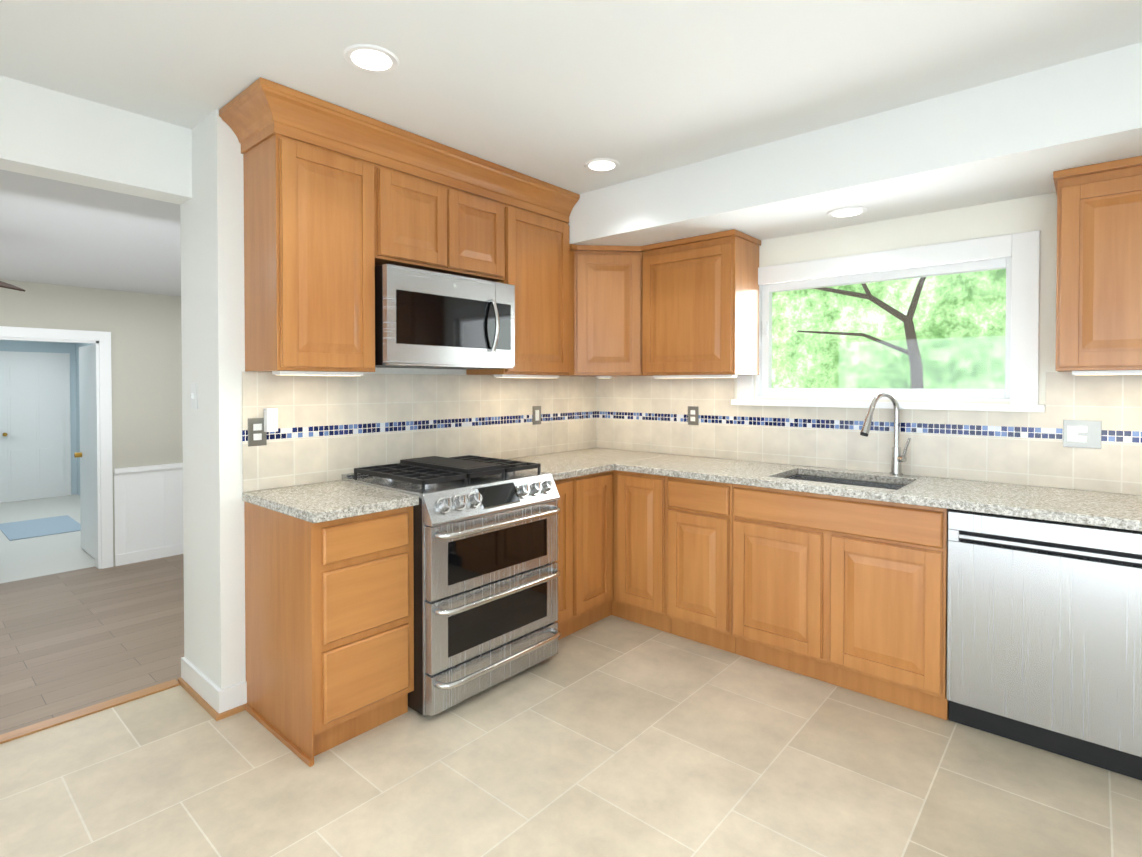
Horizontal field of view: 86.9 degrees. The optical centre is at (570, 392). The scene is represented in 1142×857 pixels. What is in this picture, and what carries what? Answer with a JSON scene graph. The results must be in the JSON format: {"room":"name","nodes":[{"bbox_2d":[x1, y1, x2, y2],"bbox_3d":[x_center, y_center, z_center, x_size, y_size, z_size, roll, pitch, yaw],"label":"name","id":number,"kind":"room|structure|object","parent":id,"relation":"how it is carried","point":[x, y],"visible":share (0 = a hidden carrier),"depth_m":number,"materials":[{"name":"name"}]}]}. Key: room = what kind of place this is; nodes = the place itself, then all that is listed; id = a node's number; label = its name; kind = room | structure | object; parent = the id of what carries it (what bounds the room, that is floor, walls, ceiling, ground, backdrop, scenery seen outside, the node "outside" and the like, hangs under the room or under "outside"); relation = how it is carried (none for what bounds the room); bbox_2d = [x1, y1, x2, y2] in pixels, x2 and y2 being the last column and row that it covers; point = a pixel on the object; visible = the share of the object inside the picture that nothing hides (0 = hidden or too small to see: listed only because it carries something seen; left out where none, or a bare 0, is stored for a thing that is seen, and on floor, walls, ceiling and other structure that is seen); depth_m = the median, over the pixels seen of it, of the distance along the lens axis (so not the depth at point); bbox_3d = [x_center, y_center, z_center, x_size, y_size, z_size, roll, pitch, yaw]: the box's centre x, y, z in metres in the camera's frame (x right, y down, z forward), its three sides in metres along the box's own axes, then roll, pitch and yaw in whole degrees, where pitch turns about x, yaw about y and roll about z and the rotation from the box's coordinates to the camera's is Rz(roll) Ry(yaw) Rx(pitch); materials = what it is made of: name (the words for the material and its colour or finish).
{"room":"kitchen","nodes":[
{"label":"kitchen","id":0,"kind":"room"},
{"bbox_2d":[0,340,75,494],"bbox_3d":[-7.937,0.293,8.494,0.100,2.480,1.470,1,1,41],"label":"wall","id":1,"kind":"structure","parent":0,"point":[72,349],"depth_m":8.96,"materials":[{"name":"white paint"}]},
{"bbox_2d":[0,351,70,502],"bbox_3d":[-7.707,0.477,8.615,0.090,2.110,0.870,1,1,41],"label":"door","id":2,"kind":"structure","parent":1,"relation":"attached to","point":[35,442],"depth_m":8.65,"materials":[{"name":"white"}]},
{"bbox_2d":[75,343,92,495],"bbox_3d":[-5.645,0.306,7.556,4.790,2.480,0.100,1,1,41],"label":"wall","id":3,"kind":"structure","parent":0,"point":[77,415],"depth_m":8.96,"materials":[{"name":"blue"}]},
{"bbox_2d":[0,169,180,295],"bbox_3d":[-3.245,-0.954,3.863,3.655,0.100,5.200,1,1,41],"label":"ceiling","id":4,"kind":"structure","parent":0,"point":[56,232],"depth_m":3.50,"materials":[{"name":"white paint"}]},
{"bbox_2d":[0,281,24,291],"bbox_3d":[-3.262,-0.680,2.799,1.176,0.420,1.198,1,1,41],"label":"ceiling fan","id":5,"kind":"object","parent":4,"relation":"hanging from","point":[6,285],"visible":1,"depth_m":3.50,"materials":[{"name":"brown"}]},
{"bbox_2d":[0,279,182,565],"bbox_3d":[-4.579,0.330,5.040,0.120,2.500,5.200,1,1,41],"label":"wall","id":6,"kind":"structure","parent":0,"point":[145,329],"depth_m":5.55,"materials":[{"name":"beige paint"}]},
{"bbox_2d":[74,345,94,558],"bbox_3d":[-4.615,0.555,5.757,0.810,2.010,0.090,1,1,41],"label":"door","id":7,"kind":"structure","parent":6,"relation":"attached to","point":[85,454],"depth_m":5.83,"materials":[{"name":"white wood"}]},
{"bbox_2d":[0,326,182,568],"bbox_3d":[-4.568,0.521,5.032,0.150,2.119,5.198,1,1,41],"label":"trim","id":8,"kind":"structure","parent":6,"relation":"attached to","point":[148,512],"depth_m":5.48,"materials":[{"name":"white wood"}]},
{"bbox_2d":[0,494,183,734],"bbox_3d":[-5.015,1.625,5.436,8.345,0.100,5.200,1,1,41],"label":"floor","id":9,"kind":"structure","parent":0,"point":[74,640],"depth_m":4.17,"materials":[{"name":"brown wood"}]},
{"bbox_2d":[0,515,80,540],"bbox_3d":[-6.112,1.550,6.952,1.100,0.008,0.650,1,1,41],"label":"rug","id":10,"kind":"object","parent":9,"relation":"on","point":[18,530],"visible":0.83,"depth_m":6.91,"materials":[{"name":"blue fabric"}]},
{"bbox_2d":[0,75,191,204],"bbox_3d":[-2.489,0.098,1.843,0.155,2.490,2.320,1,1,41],"label":"header","id":11,"kind":"structure","parent":0,"point":[52,134],"depth_m":2.39,"materials":[{"name":"white paint"}]},
{"bbox_2d":[180,109,595,688],"bbox_3d":[-0.801,0.075,3.556,0.455,2.490,2.480,1,1,41],"label":"wall","id":12,"kind":"structure","parent":0,"point":[212,289],"depth_m":2.53,"materials":[{"name":"white paint"}]},
{"bbox_2d":[190,383,197,408],"bbox_3d":[-1.664,0.015,2.650,0.070,0.115,0.015,1,1,41],"label":"light switch","id":13,"kind":"object","parent":12,"relation":"attached to","point":[193,395],"depth_m":2.65,"materials":[{"name":"white plastic"}]},
{"bbox_2d":[178,657,246,720],"bbox_3d":[-1.581,1.278,2.653,0.483,0.110,0.126,1,1,41],"label":"baseboard","id":14,"kind":"structure","parent":12,"relation":"attached to","point":[212,699],"depth_m":2.54,"materials":[{"name":"white wood"}]},
{"bbox_2d":[219,77,579,374],"bbox_3d":[-0.692,-0.628,3.014,0.405,1.065,1.804,1,1,41],"label":"upper cabinet","id":15,"kind":"object","parent":12,"relation":"attached to","point":[340,203],"visible":0.96,"depth_m":2.57,"materials":[{"name":"brown wood"}]},
{"bbox_2d":[375,264,514,369],"bbox_3d":[-0.671,-0.342,2.993,0.452,0.436,0.758,1,1,41],"label":"over-the-range microwave","id":16,"kind":"object","parent":15,"relation":"attached to","point":[425,319],"visible":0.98,"depth_m":2.82,"materials":[{"name":"grey metal"}]},
{"bbox_2d":[242,372,597,491],"bbox_3d":[-0.604,0.211,3.431,0.006,0.622,2.370,1,1,41],"label":"tile backsplash","id":17,"kind":"structure","parent":12,"relation":"attached to","point":[331,428],"depth_m":3.10,"materials":[{"name":"beige tile"}]},
{"bbox_2d":[248,408,277,445],"bbox_3d":[-1.316,0.148,2.575,0.043,0.159,0.108,1,1,41],"label":"outlet","id":18,"kind":"object","parent":17,"relation":"attached to","point":[258,428],"depth_m":2.58,"materials":[{"name":"silver metal"}]},
{"bbox_2d":[533,406,540,424],"bbox_3d":[-0.218,0.147,3.865,0.008,0.118,0.075,1,1,41],"label":"outlet","id":19,"kind":"object","parent":17,"relation":"attached to","point":[536,409],"depth_m":3.86,"materials":[{"name":"silver metal"}]},
{"bbox_2d":[0,615,1141,856],"bbox_3d":[0.098,1.502,1.256,4.855,0.300,4.800,1,1,41],"label":"floor","id":20,"kind":"structure","parent":0,"point":[610,735],"depth_m":2.09,"materials":[{"name":"tile"}]},
{"bbox_2d":[0,679,179,743],"bbox_3d":[-2.391,1.337,2.086,0.065,0.010,1.790,1,1,41],"label":"trim","id":21,"kind":"structure","parent":20,"relation":"on","point":[55,721],"depth_m":2.51,"materials":[{"name":"brown wood"}]},
{"bbox_2d":[244,501,413,766],"bbox_3d":[-1.006,0.896,2.510,0.618,0.876,0.428,1,1,41],"label":"base cabinet","id":22,"kind":"object","parent":20,"relation":"on","point":[329,630],"depth_m":2.30,"materials":[{"name":"brown wood"}]},
{"bbox_2d":[242,480,418,522],"bbox_3d":[-1.001,0.439,2.494,0.638,0.036,0.438,1,1,41],"label":"countertop","id":23,"kind":"structure","parent":22,"relation":"on","point":[324,501],"depth_m":2.40,"materials":[{"name":"stone"}]},
{"bbox_2d":[342,455,560,715],"bbox_3d":[-0.551,0.833,2.905,0.770,0.992,0.760,1,1,41],"label":"range","id":24,"kind":"object","parent":20,"relation":"on","point":[487,572],"visible":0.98,"depth_m":2.64,"materials":[{"name":"silver metal"}]},
{"bbox_2d":[554,470,612,639],"bbox_3d":[-0.150,0.883,3.493,0.620,0.876,0.647,1,1,41],"label":"base cabinet","id":25,"kind":"object","parent":20,"relation":"on","point":[585,517],"depth_m":3.30,"materials":[{"name":"brown wood"}]},
{"bbox_2d":[506,455,613,480],"bbox_3d":[-0.179,0.426,3.438,0.641,0.036,0.538,1,1,41],"label":"countertop","id":26,"kind":"structure","parent":25,"relation":"on","point":[560,467],"depth_m":3.42,"materials":[{"name":"stone"}]},
{"bbox_2d":[612,470,675,634],"bbox_3d":[0.598,0.881,3.580,0.437,0.876,0.620,1,1,41],"label":"base cabinet","id":27,"kind":"object","parent":20,"relation":"on","point":[644,505],"depth_m":3.34,"materials":[{"name":"brown wood"}]},
{"bbox_2d":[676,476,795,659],"bbox_3d":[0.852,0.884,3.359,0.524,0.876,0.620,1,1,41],"label":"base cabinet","id":28,"kind":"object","parent":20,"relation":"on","point":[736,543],"depth_m":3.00,"materials":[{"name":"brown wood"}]},
{"bbox_2d":[541,447,1141,530],"bbox_3d":[1.296,0.433,2.946,3.513,0.036,0.653,1,1,41],"label":"countertop","id":29,"kind":"structure","parent":28,"relation":"on","point":[1085,507],"depth_m":2.64,"materials":[{"name":"stone"}]},
{"bbox_2d":[786,474,905,489],"bbox_3d":[1.317,0.548,2.940,0.588,0.193,0.408,1,1,41],"label":"sink basin","id":30,"kind":"object","parent":29,"relation":"in","point":[851,482],"visible":0.02,"depth_m":3.11,"materials":[{"name":"silver metal"}]},
{"bbox_2d":[860,392,910,475],"bbox_3d":[1.547,0.205,2.953,0.186,0.417,0.242,1,1,41],"label":"faucet","id":31,"kind":"object","parent":29,"relation":"on","point":[896,461],"visible":0.98,"depth_m":2.98,"materials":[{"name":"silver metal"}]},
{"bbox_2d":[946,509,1141,780],"bbox_3d":[1.941,0.899,2.406,0.664,0.874,0.615,1,1,41],"label":"dishwasher","id":32,"kind":"object","parent":20,"relation":"on","point":[1044,634],"visible":0.94,"depth_m":2.19,"materials":[{"name":"silver metal"}]},
{"bbox_2d":[0,0,1141,193],"bbox_3d":[0.098,-1.178,1.220,4.855,0.080,4.800,1,1,41],"label":"ceiling","id":33,"kind":"structure","parent":0,"point":[559,93],"depth_m":2.09,"materials":[{"name":"white paint"}]},
{"bbox_2d":[343,44,398,72],"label":"recessed light","id":34,"kind":"object","parent":33,"relation":"in","point":[371,58],"depth_m":2.06,"materials":[{"name":"white"}]},
{"bbox_2d":[584,158,619,171],"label":"recessed light","id":35,"kind":"object","parent":33,"relation":"in","point":[598,164],"depth_m":3.06,"materials":[{"name":"white"}]},
{"bbox_2d":[568,42,1141,251],"bbox_3d":[1.624,-1.017,2.632,4.400,0.280,0.669,1,1,41],"label":"soffit","id":36,"kind":"structure","parent":0,"point":[1022,135],"depth_m":2.54,"materials":[{"name":"white paint"}]},
{"bbox_2d":[827,206,867,217],"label":"recessed light","id":37,"kind":"object","parent":36,"relation":"attached to","point":[850,211],"depth_m":2.91,"materials":[{"name":"white plastic"}]},
{"bbox_2d":[597,192,1134,494],"bbox_3d":[0.415,0.166,4.275,8.660,2.850,0.200,1,1,41],"label":"wall","id":38,"kind":"structure","parent":0,"point":[1025,214],"depth_m":2.90,"materials":[{"name":"white paint"}]},
{"bbox_2d":[559,229,760,376],"bbox_3d":[0.430,-0.497,3.678,1.230,0.785,0.664,1,1,41],"label":"upper cabinet","id":39,"kind":"object","parent":38,"relation":"attached to","point":[688,306],"visible":0.88,"depth_m":3.56,"materials":[{"name":"brown wood"}]},
{"bbox_2d":[272,370,1141,377],"bbox_3d":[0.555,-0.077,2.329,2.800,0.016,2.150,1,1,41],"label":"bars","id":40,"kind":"object","parent":39,"relation":"attached to","point":[1106,372],"visible":1,"depth_m":2.56,"materials":[{"name":"white plastic"}]},
{"bbox_2d":[598,372,1141,494],"bbox_3d":[1.654,0.158,3.062,3.899,0.507,0.006,1,1,41],"label":"tile backsplash","id":41,"kind":"structure","parent":38,"relation":"attached to","point":[636,413],"depth_m":3.03,"materials":[{"name":"beige tile"}]},
{"bbox_2d":[688,406,698,424],"bbox_3d":[0.773,0.147,3.817,0.075,0.118,0.007,1,1,41],"label":"outlet","id":42,"kind":"object","parent":41,"relation":"attached to","point":[693,411],"depth_m":3.81,"materials":[{"name":"silver metal"}]},
{"bbox_2d":[1063,420,1101,448],"bbox_3d":[2.192,0.179,2.584,0.125,0.118,0.008,1,1,41],"label":"outlet","id":43,"kind":"object","parent":41,"relation":"attached to","point":[1082,433],"depth_m":2.58,"materials":[{"name":"white plastic"}]},
{"bbox_2d":[731,230,1044,411],"bbox_3d":[1.584,-0.322,3.197,1.480,0.805,0.205,1,1,41],"label":"window","id":44,"kind":"structure","parent":38,"relation":"in","point":[1016,256],"depth_m":2.99,"materials":[{"name":"white"}]},
{"bbox_2d":[1053,156,1141,371],"bbox_3d":[2.368,-0.477,2.208,0.932,0.785,0.343,1,1,41],"label":"upper cabinet","id":45,"kind":"object","parent":38,"relation":"attached to","point":[1099,277],"visible":1,"depth_m":2.30,"materials":[{"name":"brown wood"}]},
{"label":"outside","id":46,"kind":"structure","parent":0,"visible":0},
{"bbox_2d":[772,269,1005,388],"bbox_3d":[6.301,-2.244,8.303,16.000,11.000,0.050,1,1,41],"label":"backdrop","id":47,"kind":"structure","parent":46,"point":[942,382],"depth_m":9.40,"materials":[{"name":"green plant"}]},
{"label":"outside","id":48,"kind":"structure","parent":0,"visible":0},
{"bbox_2d":[797,277,925,388],"bbox_3d":[3.824,0.551,8.450,2.520,5.410,0.214,1,1,41],"label":"trunk","id":49,"kind":"object","parent":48,"point":[909,329],"depth_m":7.89,"materials":[{"name":"brown plant"}]}
]}

